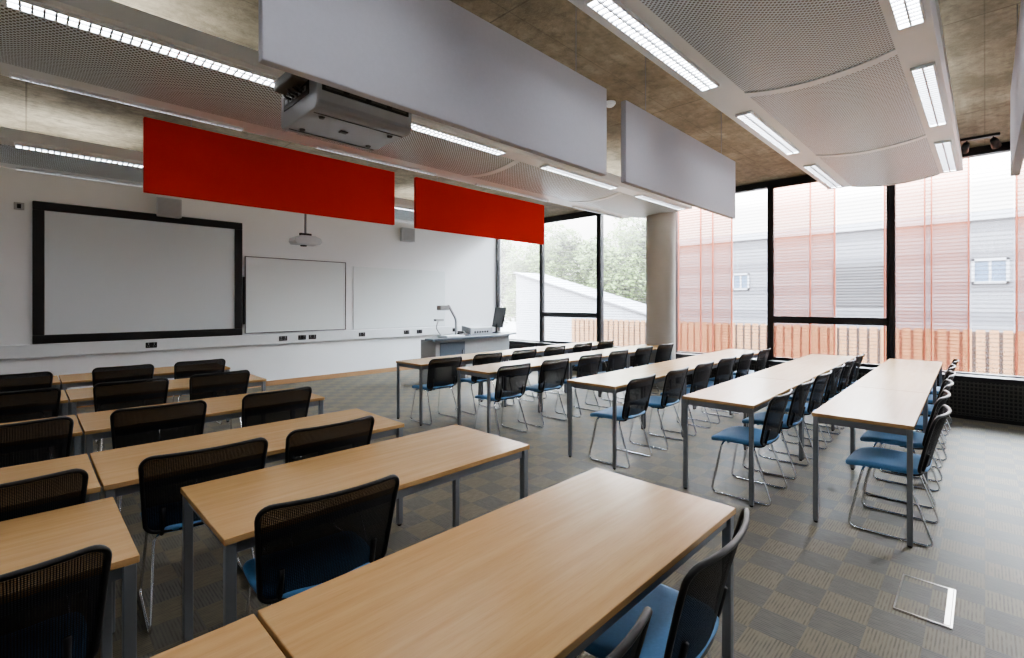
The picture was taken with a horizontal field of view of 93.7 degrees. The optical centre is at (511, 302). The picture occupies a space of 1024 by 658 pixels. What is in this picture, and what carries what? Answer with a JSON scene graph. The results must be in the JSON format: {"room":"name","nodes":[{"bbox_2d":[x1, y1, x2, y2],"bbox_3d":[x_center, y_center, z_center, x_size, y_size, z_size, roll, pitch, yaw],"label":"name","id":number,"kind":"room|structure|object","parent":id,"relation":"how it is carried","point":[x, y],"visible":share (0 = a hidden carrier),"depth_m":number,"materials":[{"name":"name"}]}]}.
{"room":"classroom","nodes":[
{"label":"classroom","id":0,"kind":"room"},
{"bbox_2d":[0,167,495,388],"bbox_3d":[-4.781,-0.285,8.753,0.200,3.630,12.550,0,0,45],"label":"wall","id":1,"kind":"structure","parent":0,"point":[468,263],"depth_m":8.99,"materials":[{"name":"white paint"}]},
{"bbox_2d":[32,201,241,343],"bbox_3d":[-5.734,-0.425,7.607,0.050,1.990,2.640,0,0,45],"label":"projection screen","id":2,"kind":"object","parent":1,"relation":"attached to","point":[99,274],"visible":1,"depth_m":7.41,"materials":[{"name":"white fabric"}]},
{"bbox_2d":[156,197,181,218],"bbox_3d":[-5.534,-1.530,7.733,0.158,0.300,0.336,0,0,45],"label":"wall speaker","id":3,"kind":"object","parent":1,"relation":"attached to","point":[165,207],"visible":1,"depth_m":7.68,"materials":[{"name":"grey plastic"}]},
{"bbox_2d":[0,326,461,359],"bbox_3d":[-4.811,0.667,8.537,0.060,0.185,11.800,0,0,45],"label":"cable trunking","id":4,"kind":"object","parent":1,"relation":"attached to","point":[122,346],"depth_m":7.94,"materials":[{"name":"white plastic"}]},
{"bbox_2d":[77,367,412,407],"bbox_3d":[-4.703,1.485,8.675,0.020,0.090,12.150,0,0,45],"label":"baseboard","id":5,"kind":"structure","parent":1,"relation":"attached to","point":[364,372],"depth_m":9.64,"materials":[{"name":"brown wood"}]},
{"bbox_2d":[243,256,345,333],"bbox_3d":[-4.109,-0.145,9.238,0.075,1.390,1.935,0,0,45],"label":"whiteboard","id":6,"kind":"object","parent":1,"relation":"attached to","point":[280,294],"visible":1,"depth_m":9.19,"materials":[{"name":"plastic"}]},
{"bbox_2d":[353,266,444,329],"bbox_3d":[-2.489,-0.106,10.923,0.015,1.328,2.410,0,0,45],"label":"panel board","id":7,"kind":"object","parent":1,"relation":"attached to","point":[382,297],"visible":1,"depth_m":10.78,"materials":[{"name":"plastic"}]},
{"bbox_2d":[544,141,1009,220],"bbox_3d":[3.784,-2.065,9.000,11.650,0.070,0.170,0,0,45],"label":"trim","id":8,"kind":"structure","parent":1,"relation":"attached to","point":[1004,144],"depth_m":8.17,"materials":[{"name":"black metal"}]},
{"bbox_2d":[0,0,1020,217],"bbox_3d":[-0.562,-2.225,4.592,12.050,0.250,12.550,0,0,45],"label":"ceiling","id":9,"kind":"structure","parent":0,"point":[980,36],"depth_m":4.70,"materials":[{"name":"concrete"}]},
{"bbox_2d":[0,126,413,223],"bbox_3d":[-3.743,-1.856,7.427,1.460,0.498,11.280,0,0,45],"label":"raft","id":10,"kind":"object","parent":9,"relation":"hanging from","point":[21,150],"visible":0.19,"depth_m":5.56,"materials":[{"name":"white metal"}]},
{"bbox_2d":[288,214,321,246],"bbox_3d":[-3.623,-1.335,8.418,0.300,0.669,0.474,0,0,45],"label":"projector","id":11,"kind":"object","parent":10,"relation":"attached to","point":[305,239],"visible":0.97,"depth_m":8.35,"materials":[{"name":"grey plastic"}]},
{"bbox_2d":[143,117,394,224],"bbox_3d":[-2.326,-1.532,5.040,0.050,1.145,2.470,0,0,45],"label":"acoustic panel","id":12,"kind":"object","parent":9,"relation":"hanging from","point":[182,161],"visible":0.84,"depth_m":4.79,"materials":[{"name":"red fabric"}]},
{"bbox_2d":[274,72,410,150],"bbox_3d":[-1.190,-1.627,3.259,0.670,0.955,0.770,0,0,45],"label":"ceiling projector","id":13,"kind":"object","parent":9,"relation":"hanging from","point":[310,108],"visible":0.62,"depth_m":3.09,"materials":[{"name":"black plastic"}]},
{"bbox_2d":[322,84,408,116],"bbox_3d":[-0.919,-1.320,3.069,0.010,0.100,0.600,0,0,45],"label":"vent","id":14,"kind":"object","parent":13,"relation":"attached to","point":[327,90],"depth_m":3.04,"materials":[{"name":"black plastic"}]},
{"bbox_2d":[0,0,691,218],"bbox_3d":[-1.286,-1.856,5.005,1.460,0.498,11.280,0,0,45],"label":"raft","id":15,"kind":"object","parent":9,"relation":"hanging from","point":[109,50],"visible":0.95,"depth_m":3.66,"materials":[{"name":"white metal"}]},
{"bbox_2d":[7,0,273,84],"bbox_3d":[-2.232,-1.667,3.170,0.112,0.004,1.520,0,0,45],"label":"lamp","id":16,"kind":"object","parent":15,"relation":"on","point":[32,7],"depth_m":3.01,"materials":[{"name":"white"}]},
{"bbox_2d":[259,0,606,175],"bbox_3d":[-0.152,-1.532,2.766,0.050,1.145,2.415,0,0,45],"label":"acoustic panel","id":17,"kind":"object","parent":9,"relation":"hanging from","point":[439,61],"visible":0.93,"depth_m":2.52,"materials":[{"name":"grey fabric"}]},
{"bbox_2d":[414,177,543,244],"bbox_3d":[-0.364,-1.532,7.030,0.050,1.145,2.500,0,0,45],"label":"acoustic panel","id":18,"kind":"object","parent":9,"relation":"hanging from","point":[438,206],"visible":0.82,"depth_m":6.82,"materials":[{"name":"red fabric"}]},
{"bbox_2d":[621,57,734,218],"bbox_3d":[1.707,-1.532,4.651,0.050,1.145,2.340,0,0,45],"label":"acoustic panel","id":19,"kind":"object","parent":9,"relation":"hanging from","point":[658,158],"visible":0.94,"depth_m":4.35,"materials":[{"name":"grey fabric"}]},
{"bbox_2d":[568,0,962,189],"bbox_3d":[1.206,-1.856,2.547,1.460,0.498,11.280,0,0,45],"label":"raft","id":20,"kind":"object","parent":9,"relation":"hanging from","point":[853,93],"visible":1,"depth_m":3.41,"materials":[{"name":"white metal"}]},
{"bbox_2d":[590,0,713,88],"bbox_3d":[0.989,-1.667,3.154,0.112,0.004,1.520,0,0,45],"label":"lamp","id":21,"kind":"object","parent":20,"relation":"on","point":[615,12],"depth_m":3.03,"materials":[{"name":"white"}]},
{"bbox_2d":[891,0,921,26],"bbox_3d":[1.840,-1.667,2.314,0.112,0.004,1.520,0,0,45],"label":"lamp","id":22,"kind":"object","parent":20,"relation":"on","point":[904,13],"depth_m":2.74,"materials":[{"name":"white"}]},
{"bbox_2d":[960,132,1001,153],"bbox_3d":[5.916,-2.009,6.071,0.397,0.181,0.148,0,0,45],"label":"ceiling spotlight","id":23,"kind":"object","parent":9,"relation":"attached to","point":[995,143],"visible":0.98,"depth_m":6.01,"materials":[{"name":"black metal"}]},
{"bbox_2d":[1010,0,1023,175],"bbox_3d":[2.975,-1.532,2.789,0.050,1.145,2.350,0,0,45],"label":"acoustic panel","id":24,"kind":"object","parent":9,"relation":"hanging from","point":[1017,84],"visible":1,"depth_m":2.92,"materials":[{"name":"grey fabric"}]},
{"bbox_2d":[77,364,1023,657],"bbox_3d":[-0.562,1.590,4.592,12.050,0.120,12.550,0,0,45],"label":"floor","id":25,"kind":"structure","parent":0,"point":[804,587],"depth_m":3.39,"materials":[{"name":"carpet"}]},
{"bbox_2d":[0,371,52,391],"bbox_3d":[-5.048,1.111,4.879,0.551,0.837,0.543,0,0,45],"label":"chair","id":26,"kind":"object","parent":25,"relation":"on","point":[34,380],"visible":0.29,"depth_m":4.76,"materials":[{"name":"black plastic"}]},
{"bbox_2d":[0,387,60,423],"bbox_3d":[-4.101,1.111,3.959,0.551,0.837,0.543,0,0,45],"label":"chair","id":27,"kind":"object","parent":25,"relation":"on","point":[23,405],"visible":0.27,"depth_m":3.86,"materials":[{"name":"black plastic"}]},
{"bbox_2d":[0,416,73,467],"bbox_3d":[-3.068,1.111,2.941,0.551,0.837,0.543,0,0,44],"label":"chair","id":28,"kind":"object","parent":25,"relation":"on","point":[21,443],"visible":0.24,"depth_m":2.86,"materials":[{"name":"fabric"}]},
{"bbox_2d":[0,415,82,455],"bbox_3d":[-3.571,1.180,2.773,0.680,0.700,1.585,0,0,45],"label":"table","id":29,"kind":"object","parent":25,"relation":"on","point":[77,432],"visible":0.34,"depth_m":3.10,"materials":[{"name":"brown wood"}]},
{"bbox_2d":[0,468,88,521],"bbox_3d":[-2.156,1.111,2.014,0.551,0.837,0.543,0,0,45],"label":"chair","id":30,"kind":"object","parent":25,"relation":"on","point":[39,494],"visible":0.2,"depth_m":1.94,"materials":[{"name":"fabric"}]},
{"bbox_2d":[0,454,100,502],"bbox_3d":[-2.659,1.180,1.847,0.680,0.700,1.585,0,0,45],"label":"table","id":31,"kind":"object","parent":25,"relation":"on","point":[29,470],"visible":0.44,"depth_m":2.38,"materials":[{"name":"brown wood"}]},
{"bbox_2d":[0,544,111,657],"bbox_3d":[-1.523,1.111,1.375,0.551,0.837,0.543,0,0,45],"label":"chair","id":32,"kind":"object","parent":25,"relation":"on","point":[55,607],"visible":1,"depth_m":1.34,"materials":[{"name":"fabric"}]},
{"bbox_2d":[0,497,139,657],"bbox_3d":[-2.026,1.180,1.257,0.680,0.700,1.585,0,0,45],"label":"table","id":33,"kind":"object","parent":25,"relation":"on","point":[29,540],"visible":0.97,"depth_m":1.68,"materials":[{"name":"brown wood"}]},
{"bbox_2d":[92,364,153,443],"bbox_3d":[-4.451,1.111,5.484,0.543,0.837,0.551,0,0,-43],"label":"chair","id":34,"kind":"object","parent":25,"relation":"on","point":[144,371],"visible":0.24,"depth_m":5.29,"materials":[{"name":"black plastic"}]},
{"bbox_2d":[93,377,168,451],"bbox_3d":[-3.575,1.111,4.493,0.543,0.837,0.551,0,0,-44],"label":"chair","id":35,"kind":"object","parent":25,"relation":"on","point":[144,392],"visible":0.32,"depth_m":4.31,"materials":[{"name":"black plastic"}]},
{"bbox_2d":[59,366,229,421],"bbox_3d":[-4.423,1.180,5.854,0.680,0.700,1.585,0,0,45],"label":"table","id":36,"kind":"object","parent":25,"relation":"on","point":[81,379],"visible":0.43,"depth_m":5.42,"materials":[{"name":"brown wood"}]},
{"bbox_2d":[110,400,206,512],"bbox_3d":[-2.557,1.111,3.460,0.543,0.837,0.551,0,0,-42],"label":"chair","id":37,"kind":"object","parent":25,"relation":"on","point":[149,424],"visible":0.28,"depth_m":3.27,"materials":[{"name":"fabric"}]},
{"bbox_2d":[65,374,266,417],"bbox_3d":[-3.483,1.180,4.927,0.680,0.700,1.585,0,0,45],"label":"table","id":38,"kind":"object","parent":25,"relation":"on","point":[79,396],"visible":0.27,"depth_m":4.64,"materials":[{"name":"brown wood"}]},
{"bbox_2d":[172,358,225,423],"bbox_3d":[-3.945,1.111,5.997,0.551,0.837,0.543,0,0,44],"label":"chair","id":39,"kind":"object","parent":25,"relation":"on","point":[183,369],"visible":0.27,"depth_m":5.80,"materials":[{"name":"fabric"}]},
{"bbox_2d":[77,388,324,461],"bbox_3d":[-2.451,1.180,3.909,0.680,0.700,1.585,0,0,45],"label":"table","id":40,"kind":"object","parent":25,"relation":"on","point":[94,425],"visible":0.43,"depth_m":3.65,"materials":[{"name":"brown wood"}]},
{"bbox_2d":[138,437,267,634],"bbox_3d":[-1.623,1.111,2.498,0.543,0.837,0.551,0,0,-42],"label":"chair","id":41,"kind":"object","parent":25,"relation":"on","point":[161,477],"visible":0.56,"depth_m":2.27,"materials":[{"name":"black plastic"}]},
{"bbox_2d":[150,614,285,657],"bbox_3d":[-1.006,1.180,0.483,0.680,0.700,1.585,0,0,45],"label":"table","id":42,"kind":"object","parent":25,"relation":"on","point":[246,637],"visible":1,"depth_m":1.17,"materials":[{"name":"brown wood"}]},
{"bbox_2d":[189,370,249,428],"bbox_3d":[-3.089,1.111,4.985,0.551,0.837,0.543,0,0,43],"label":"chair","id":43,"kind":"object","parent":25,"relation":"on","point":[209,385],"visible":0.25,"depth_m":4.81,"materials":[{"name":"black plastic"}]},
{"bbox_2d":[90,408,403,633],"bbox_3d":[-1.539,1.180,2.982,0.680,0.700,1.585,0,0,45],"label":"table","id":44,"kind":"object","parent":25,"relation":"on","point":[116,470],"visible":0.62,"depth_m":2.84,"materials":[{"name":"brown wood"}]},
{"bbox_2d":[242,386,311,463],"bbox_3d":[-2.028,1.111,3.996,0.551,0.837,0.543,0,0,42],"label":"chair","id":45,"kind":"object","parent":25,"relation":"on","point":[280,405],"visible":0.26,"depth_m":3.81,"materials":[{"name":"fabric"}]},
{"bbox_2d":[243,474,399,616],"bbox_3d":[-0.807,1.111,1.972,0.543,0.837,0.551,0,0,-40],"label":"chair","id":46,"kind":"object","parent":25,"relation":"on","point":[301,545],"visible":0.8,"depth_m":1.78,"materials":[{"name":"fabric"}]},
{"bbox_2d":[285,415,374,462],"bbox_3d":[-1.201,1.111,2.955,0.551,0.837,0.543,0,0,43],"label":"chair","id":47,"kind":"object","parent":25,"relation":"on","point":[304,443],"visible":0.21,"depth_m":2.76,"materials":[{"name":"fabric"}]},
{"bbox_2d":[180,424,529,642],"bbox_3d":[-0.694,1.180,2.486,0.680,0.700,1.585,0,0,45],"label":"table","id":48,"kind":"object","parent":25,"relation":"on","point":[228,507],"visible":0.7,"depth_m":2.31,"materials":[{"name":"brown wood"}]},
{"bbox_2d":[410,356,461,424],"bbox_3d":[-0.996,1.111,6.274,0.551,0.837,0.543,0,0,43],"label":"chair","id":49,"kind":"object","parent":25,"relation":"on","point":[442,372],"visible":0.93,"depth_m":6.11,"materials":[{"name":"fabric"}]},
{"bbox_2d":[396,352,504,425],"bbox_3d":[-0.820,1.147,6.700,0.550,0.765,1.500,0,0,44],"label":"table","id":50,"kind":"object","parent":25,"relation":"on","point":[421,364],"visible":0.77,"depth_m":6.33,"materials":[{"name":"brown wood"}]},
{"bbox_2d":[421,331,515,383],"bbox_3d":[-0.847,1.095,9.929,0.850,0.870,2.550,0,0,45],"label":"desk","id":51,"kind":"object","parent":25,"relation":"on","point":[433,346],"visible":0.53,"depth_m":9.36,"materials":[{"name":"laminate"}]},
{"bbox_2d":[455,352,501,414],"bbox_3d":[-0.479,1.111,6.823,0.551,0.837,0.543,0,0,44],"label":"chair","id":52,"kind":"object","parent":25,"relation":"on","point":[488,358],"visible":0.61,"depth_m":6.63,"materials":[{"name":"black plastic"}]},
{"bbox_2d":[258,468,735,657],"bbox_3d":[0.111,1.180,1.622,0.680,0.700,1.585,0,0,45],"label":"table","id":53,"kind":"object","parent":25,"relation":"on","point":[545,573],"visible":0.98,"depth_m":1.44,"materials":[{"name":"brown wood"}]},
{"bbox_2d":[474,362,530,435],"bbox_3d":[-0.119,1.111,5.601,0.551,0.837,0.543,0,0,44],"label":"chair","id":54,"kind":"object","parent":25,"relation":"on","point":[511,380],"visible":0.91,"depth_m":5.43,"materials":[{"name":"fabric"}]},
{"bbox_2d":[457,358,570,433],"bbox_3d":[0.062,1.147,6.013,0.550,0.765,1.500,0,0,44],"label":"table","id":55,"kind":"object","parent":25,"relation":"on","point":[488,371],"visible":0.61,"depth_m":5.66,"materials":[{"name":"brown wood"}]},
{"bbox_2d":[480,346,566,406],"bbox_3d":[0.219,1.147,7.791,0.550,0.765,1.500,0,0,44],"label":"table","id":56,"kind":"object","parent":25,"relation":"on","point":[540,349],"visible":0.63,"depth_m":7.64,"materials":[{"name":"brown wood"}]},
{"bbox_2d":[517,357,568,427],"bbox_3d":[0.398,1.111,6.156,0.551,0.837,0.543,0,0,44],"label":"chair","id":57,"kind":"object","parent":25,"relation":"on","point":[552,372],"visible":0.96,"depth_m":5.99,"materials":[{"name":"fabric"}]},
{"bbox_2d":[555,353,601,417],"bbox_3d":[0.922,1.111,6.676,0.551,0.837,0.543,0,0,43],"label":"chair","id":58,"kind":"object","parent":25,"relation":"on","point":[588,365],"visible":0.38,"depth_m":6.50,"materials":[{"name":"black plastic"}]},
{"bbox_2d":[539,350,628,411],"bbox_3d":[1.101,1.147,7.104,0.550,0.765,1.500,0,0,44],"label":"table","id":59,"kind":"object","parent":25,"relation":"on","point":[573,357],"visible":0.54,"depth_m":6.99,"materials":[{"name":"brown wood"}]},
{"bbox_2d":[585,349,628,407],"bbox_3d":[1.430,1.111,7.242,0.551,0.837,0.543,0,0,42],"label":"chair","id":60,"kind":"object","parent":25,"relation":"on","point":[617,359],"visible":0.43,"depth_m":7.05,"materials":[{"name":"black plastic"}]},
{"bbox_2d":[596,348,634,370],"bbox_3d":[2.478,1.248,9.961,1.600,0.565,0.265,0,0,45],"label":"radiator cover","id":61,"kind":"object","parent":25,"relation":"on","point":[604,367],"visible":0.02,"depth_m":9.93,"materials":[{"name":"black metal"}]},
{"bbox_2d":[602,356,633,370],"bbox_3d":[2.393,1.255,9.875,1.560,0.450,0.022,0,0,45],"label":"grille","id":62,"kind":"object","parent":61,"relation":"attached to","point":[604,367],"depth_m":9.93,"materials":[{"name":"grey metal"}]},
{"bbox_2d":[589,374,655,468],"bbox_3d":[1.084,1.111,4.711,0.551,0.837,0.543,0,0,42],"label":"chair","id":63,"kind":"object","parent":25,"relation":"on","point":[638,390],"visible":0.92,"depth_m":4.54,"materials":[{"name":"black plastic"}]},
{"bbox_2d":[567,366,684,469],"bbox_3d":[1.263,1.147,5.123,0.550,0.765,1.500,0,0,44],"label":"table","id":64,"kind":"object","parent":25,"relation":"on","point":[614,382],"visible":0.78,"depth_m":4.76,"materials":[{"name":"brown wood"}]},
{"bbox_2d":[605,606,652,657],"bbox_3d":[-0.016,1.111,1.109,0.543,0.837,0.551,0,0,-42],"label":"chair","id":65,"kind":"object","parent":25,"relation":"on","point":[631,645],"visible":1,"depth_m":1.04,"materials":[{"name":"black plastic"}]},
{"bbox_2d":[629,366,688,450],"bbox_3d":[1.610,1.111,5.255,0.551,0.837,0.543,0,0,42],"label":"chair","id":66,"kind":"object","parent":25,"relation":"on","point":[675,379],"visible":0.89,"depth_m":5.07,"materials":[{"name":"black plastic"}]},
{"bbox_2d":[646,212,675,387],"bbox_3d":[2.766,-0.285,8.929,0.540,3.630,0.540,0,0,45],"label":"concrete column","id":67,"kind":"structure","parent":25,"relation":"on","point":[660,227],"depth_m":8.71,"materials":[{"name":"concrete"}]},
{"bbox_2d":[576,508,749,657],"bbox_3d":[0.471,1.111,1.603,0.551,0.837,0.543,0,0,41],"label":"chair","id":68,"kind":"object","parent":25,"relation":"on","point":[683,623],"visible":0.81,"depth_m":1.45,"materials":[{"name":"blue fabric"}]},
{"bbox_2d":[660,360,713,435],"bbox_3d":[2.111,1.111,5.786,0.551,0.837,0.543,0,0,43],"label":"chair","id":69,"kind":"object","parent":25,"relation":"on","point":[702,372],"visible":0.54,"depth_m":5.59,"materials":[{"name":"fabric"}]},
{"bbox_2d":[643,356,731,428],"bbox_3d":[2.302,1.147,6.214,0.550,0.765,1.500,0,0,44],"label":"table","id":70,"kind":"object","parent":25,"relation":"on","point":[692,362],"visible":0.41,"depth_m":6.10,"materials":[{"name":"brown wood"}]},
{"bbox_2d":[687,356,736,423],"bbox_3d":[2.633,1.111,6.337,0.543,0.837,0.551,0,0,-45],"label":"chair","id":71,"kind":"object","parent":25,"relation":"on","point":[725,366],"visible":0.53,"depth_m":6.13,"materials":[{"name":"fabric"}]},
{"bbox_2d":[695,349,765,408],"bbox_3d":[3.340,1.147,7.305,0.550,0.765,1.500,0,0,44],"label":"table","id":72,"kind":"object","parent":25,"relation":"on","point":[727,353],"visible":0.39,"depth_m":7.27,"materials":[{"name":"brown wood"}]},
{"bbox_2d":[709,351,753,413],"bbox_3d":[3.152,1.111,6.891,0.551,0.837,0.543,0,0,43],"label":"chair","id":73,"kind":"object","parent":25,"relation":"on","point":[744,363],"visible":0.44,"depth_m":6.67,"materials":[{"name":"black plastic"}]},
{"bbox_2d":[682,376,803,506],"bbox_3d":[2.118,1.147,4.309,0.550,0.765,1.500,0,0,44],"label":"table","id":74,"kind":"object","parent":25,"relation":"on","point":[746,395],"visible":0.85,"depth_m":3.95,"materials":[{"name":"brown wood"}]},
{"bbox_2d":[711,388,792,505],"bbox_3d":[1.946,1.111,3.893,0.551,0.837,0.543,0,0,43],"label":"chair","id":75,"kind":"object","parent":25,"relation":"on","point":[772,426],"visible":0.97,"depth_m":3.74,"materials":[{"name":"fabric"}]},
{"bbox_2d":[742,378,813,479],"bbox_3d":[2.461,1.111,4.441,0.551,0.837,0.543,0,0,43],"label":"chair","id":76,"kind":"object","parent":25,"relation":"on","point":[793,418],"visible":0.88,"depth_m":4.24,"materials":[{"name":"fabric"}]},
{"bbox_2d":[745,363,833,459],"bbox_3d":[3.156,1.147,5.400,0.550,0.765,1.500,0,0,44],"label":"table","id":77,"kind":"object","parent":25,"relation":"on","point":[804,373],"visible":0.48,"depth_m":5.28,"materials":[{"name":"brown wood"}]},
{"bbox_2d":[766,370,831,459],"bbox_3d":[2.970,1.111,4.964,0.551,0.837,0.543,0,0,45],"label":"chair","id":78,"kind":"object","parent":25,"relation":"on","point":[820,382],"visible":0.7,"depth_m":4.74,"materials":[{"name":"black plastic"}]},
{"bbox_2d":[787,363,844,442],"bbox_3d":[3.495,1.111,5.528,0.551,0.837,0.543,0,0,44],"label":"chair","id":79,"kind":"object","parent":25,"relation":"on","point":[831,388],"visible":0.6,"depth_m":5.30,"materials":[{"name":"black plastic"}]},
{"bbox_2d":[785,354,854,429],"bbox_3d":[4.195,1.147,6.490,0.550,0.765,1.500,0,0,44],"label":"table","id":80,"kind":"object","parent":25,"relation":"on","point":[812,359],"visible":0.27,"depth_m":6.39,"materials":[{"name":"brown wood"}]},
{"bbox_2d":[804,358,855,429],"bbox_3d":[4.011,1.111,6.070,0.551,0.837,0.543,0,0,44],"label":"chair","id":81,"kind":"object","parent":25,"relation":"on","point":[845,374],"visible":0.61,"depth_m":5.83,"materials":[{"name":"fabric"}]},
{"bbox_2d":[812,386,928,547],"bbox_3d":[2.811,1.147,3.709,0.550,0.765,1.500,0,0,44],"label":"table","id":82,"kind":"object","parent":25,"relation":"on","point":[898,412],"visible":0.88,"depth_m":3.35,"materials":[{"name":"brown wood"}]},
{"bbox_2d":[851,369,936,468],"bbox_3d":[3.850,1.147,4.800,0.550,0.765,1.500,0,0,44],"label":"table","id":83,"kind":"object","parent":25,"relation":"on","point":[881,379],"visible":0.41,"depth_m":4.74,"materials":[{"name":"brown wood"}]},
{"bbox_2d":[846,404,951,547],"bbox_3d":[2.637,1.111,3.286,0.543,0.837,0.551,0,0,-45],"label":"chair","id":84,"kind":"object","parent":25,"relation":"on","point":[895,461],"visible":0.97,"depth_m":3.22,"materials":[{"name":"fabric"}]},
{"bbox_2d":[860,390,950,508],"bbox_3d":[3.144,1.111,3.845,0.543,0.837,0.551,0,0,-45],"label":"chair","id":85,"kind":"object","parent":25,"relation":"on","point":[919,439],"visible":0.6,"depth_m":3.77,"materials":[{"name":"fabric"}]},
{"bbox_2d":[875,358,942,398],"bbox_3d":[4.888,1.147,5.891,0.550,0.765,1.500,0,0,44],"label":"table","id":86,"kind":"object","parent":25,"relation":"on","point":[903,365],"visible":0.3,"depth_m":5.78,"materials":[{"name":"brown wood"}]},
{"bbox_2d":[879,379,953,481],"bbox_3d":[3.657,1.111,4.377,0.551,0.837,0.543,0,0,42],"label":"chair","id":87,"kind":"object","parent":25,"relation":"on","point":[946,384],"visible":0.27,"depth_m":4.28,"materials":[{"name":"black plastic"}]},
{"bbox_2d":[893,574,955,628],"bbox_3d":[2.132,1.526,2.476,0.220,0.008,0.420,0,0,45],"label":"floor hatch","id":88,"kind":"object","parent":25,"relation":"on","point":[929,601],"visible":1,"depth_m":2.46,"materials":[{"name":"metal"}]},
{"bbox_2d":[931,372,1023,425],"bbox_3d":[6.123,1.248,6.366,1.600,0.565,0.265,0,0,45],"label":"radiator cover","id":89,"kind":"object","parent":25,"relation":"on","point":[995,399],"visible":0.46,"depth_m":6.20,"materials":[{"name":"black metal"}]},
{"bbox_3d":[3.791,1.270,9.007,11.650,0.520,0.150,0,0,45],"label":"wall window","id":90,"kind":"structure","parent":0,"visible":0},
{"bbox_2d":[496,239,539,341],"bbox_3d":[0.185,-0.510,12.507,1.580,3.040,0.130,0,0,45],"label":"window","id":91,"kind":"structure","parent":90,"relation":"attached to","point":[498,241],"depth_m":13.01,"materials":[{"name":"black metal"}]},
{"bbox_2d":[540,213,598,343],"bbox_3d":[1.348,-0.510,11.322,1.740,3.040,0.185,0,0,45],"label":"window","id":92,"kind":"structure","parent":90,"relation":"attached to","point":[543,314],"depth_m":11.40,"materials":[{"name":"black metal"}]},
{"bbox_2d":[599,214,617,347],"bbox_3d":[2.606,-0.510,10.120,1.740,3.040,0.130,0,0,45],"label":"window","id":93,"kind":"structure","parent":90,"relation":"attached to","point":[601,217],"depth_m":10.69,"materials":[{"name":"black metal"}]},
{"bbox_2d":[676,185,768,361],"bbox_3d":[3.845,-0.510,8.898,1.740,3.040,0.130,0,0,45],"label":"window","id":94,"kind":"structure","parent":90,"relation":"attached to","point":[765,186],"depth_m":8.44,"materials":[{"name":"black metal"}]},
{"bbox_2d":[769,178,891,366],"bbox_3d":[5.036,-0.510,7.684,1.660,3.040,0.185,0,0,45],"label":"window","id":95,"kind":"structure","parent":90,"relation":"attached to","point":[887,321],"depth_m":7.61,"materials":[{"name":"black metal"}]},
{"bbox_2d":[892,147,1023,377],"bbox_3d":[6.251,-0.510,6.524,1.700,3.040,0.130,0,0,45],"label":"window","id":96,"kind":"structure","parent":90,"relation":"attached to","point":[1005,149],"depth_m":7.05,"materials":[{"name":"black metal"}]},
{"label":"outside","id":97,"kind":"structure","parent":0,"visible":0},
{"bbox_2d":[501,319,515,338],"bbox_3d":[17.157,2.780,31.640,100.000,0.100,50.850,0,0,45],"label":"ground","id":98,"kind":"structure","parent":97,"point":[510,326],"depth_m":51.39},
{"bbox_2d":[501,240,521,325],"bbox_3d":[-1.824,-1.048,32.588,4.366,7.586,4.760,0,0,-38],"label":"tree","id":99,"kind":"object","parent":98,"relation":"on","point":[505,283],"visible":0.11,"depth_m":32.19,"materials":[{"name":"green plant"}]},
{"bbox_2d":[502,222,586,321],"bbox_3d":[2.028,-1.048,28.793,4.366,7.586,4.760,0,0,-44],"label":"tree","id":100,"kind":"object","parent":98,"relation":"on","point":[566,245],"visible":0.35,"depth_m":28.39,"materials":[{"name":"green plant"}]},
{"bbox_2d":[559,238,624,286],"bbox_3d":[5.807,-1.048,34.407,4.366,7.586,4.760,0,0,-42],"label":"tree","id":101,"kind":"object","parent":98,"relation":"on","point":[578,279],"visible":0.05,"depth_m":33.61,"materials":[{"name":"green plant"}]},
{"bbox_2d":[513,272,680,341],"bbox_3d":[3.357,0.645,20.565,7.100,4.170,2.200,0,0,45],"label":"outbuilding","id":102,"kind":"structure","parent":98,"relation":"on","point":[561,295],"depth_m":20.63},
{"bbox_2d":[573,217,645,303],"bbox_3d":[5.866,-1.048,25.005,4.366,7.586,4.760,0,0,-38],"label":"tree","id":103,"kind":"object","parent":98,"relation":"on","point":[629,282],"visible":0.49,"depth_m":24.14,"materials":[{"name":"green plant"}]},
{"bbox_2d":[678,207,732,352],"bbox_3d":[4.010,0.155,10.020,1.160,5.150,0.050,0,0,45],"label":"panel","id":104,"kind":"object","parent":98,"relation":"on","point":[701,210],"visible":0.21,"depth_m":10.00,"materials":[{"name":"red metal"}]},
{"bbox_2d":[572,318,1023,375],"bbox_3d":[8.160,1.645,11.650,16.740,2.170,0.090,0,0,45],"label":"fence","id":105,"kind":"object","parent":98,"relation":"on","point":[993,351],"visible":0.27,"depth_m":11.64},
{"bbox_2d":[774,182,835,357],"bbox_3d":[5.285,0.155,8.763,1.060,5.150,0.050,0,0,45],"label":"window blind","id":106,"kind":"object","parent":98,"relation":"on","point":[809,184],"visible":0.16,"depth_m":8.70,"materials":[{"name":"red metal"}]},
{"bbox_2d":[679,207,1023,332],"bbox_3d":[17.396,0.005,15.148,24.700,5.450,6.200,0,0,45],"label":"neighbouring building","id":107,"kind":"structure","parent":98,"relation":"on","point":[859,248],"depth_m":16.13,"materials":[{"name":"metal"}]},
{"bbox_2d":[832,262,883,306],"bbox_3d":[11.879,-0.620,16.319,1.700,1.500,0.080,0,0,45],"label":"vent","id":108,"kind":"object","parent":107,"relation":"attached to","point":[858,284],"depth_m":16.36,"materials":[{"name":"metal"}]},
{"bbox_2d":[883,158,969,371],"bbox_3d":[6.502,0.155,7.562,1.040,5.150,0.050,0,0,45],"label":"window blind","id":109,"kind":"object","parent":98,"relation":"on","point":[968,159],"visible":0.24,"depth_m":7.49,"materials":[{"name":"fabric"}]},
{"bbox_2d":[1015,163,1023,375],"bbox_3d":[7.627,0.155,6.453,1.200,5.150,0.050,0,0,45],"label":"panel","id":110,"kind":"object","parent":98,"relation":"on","point":[1017,176],"visible":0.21,"depth_m":6.84,"materials":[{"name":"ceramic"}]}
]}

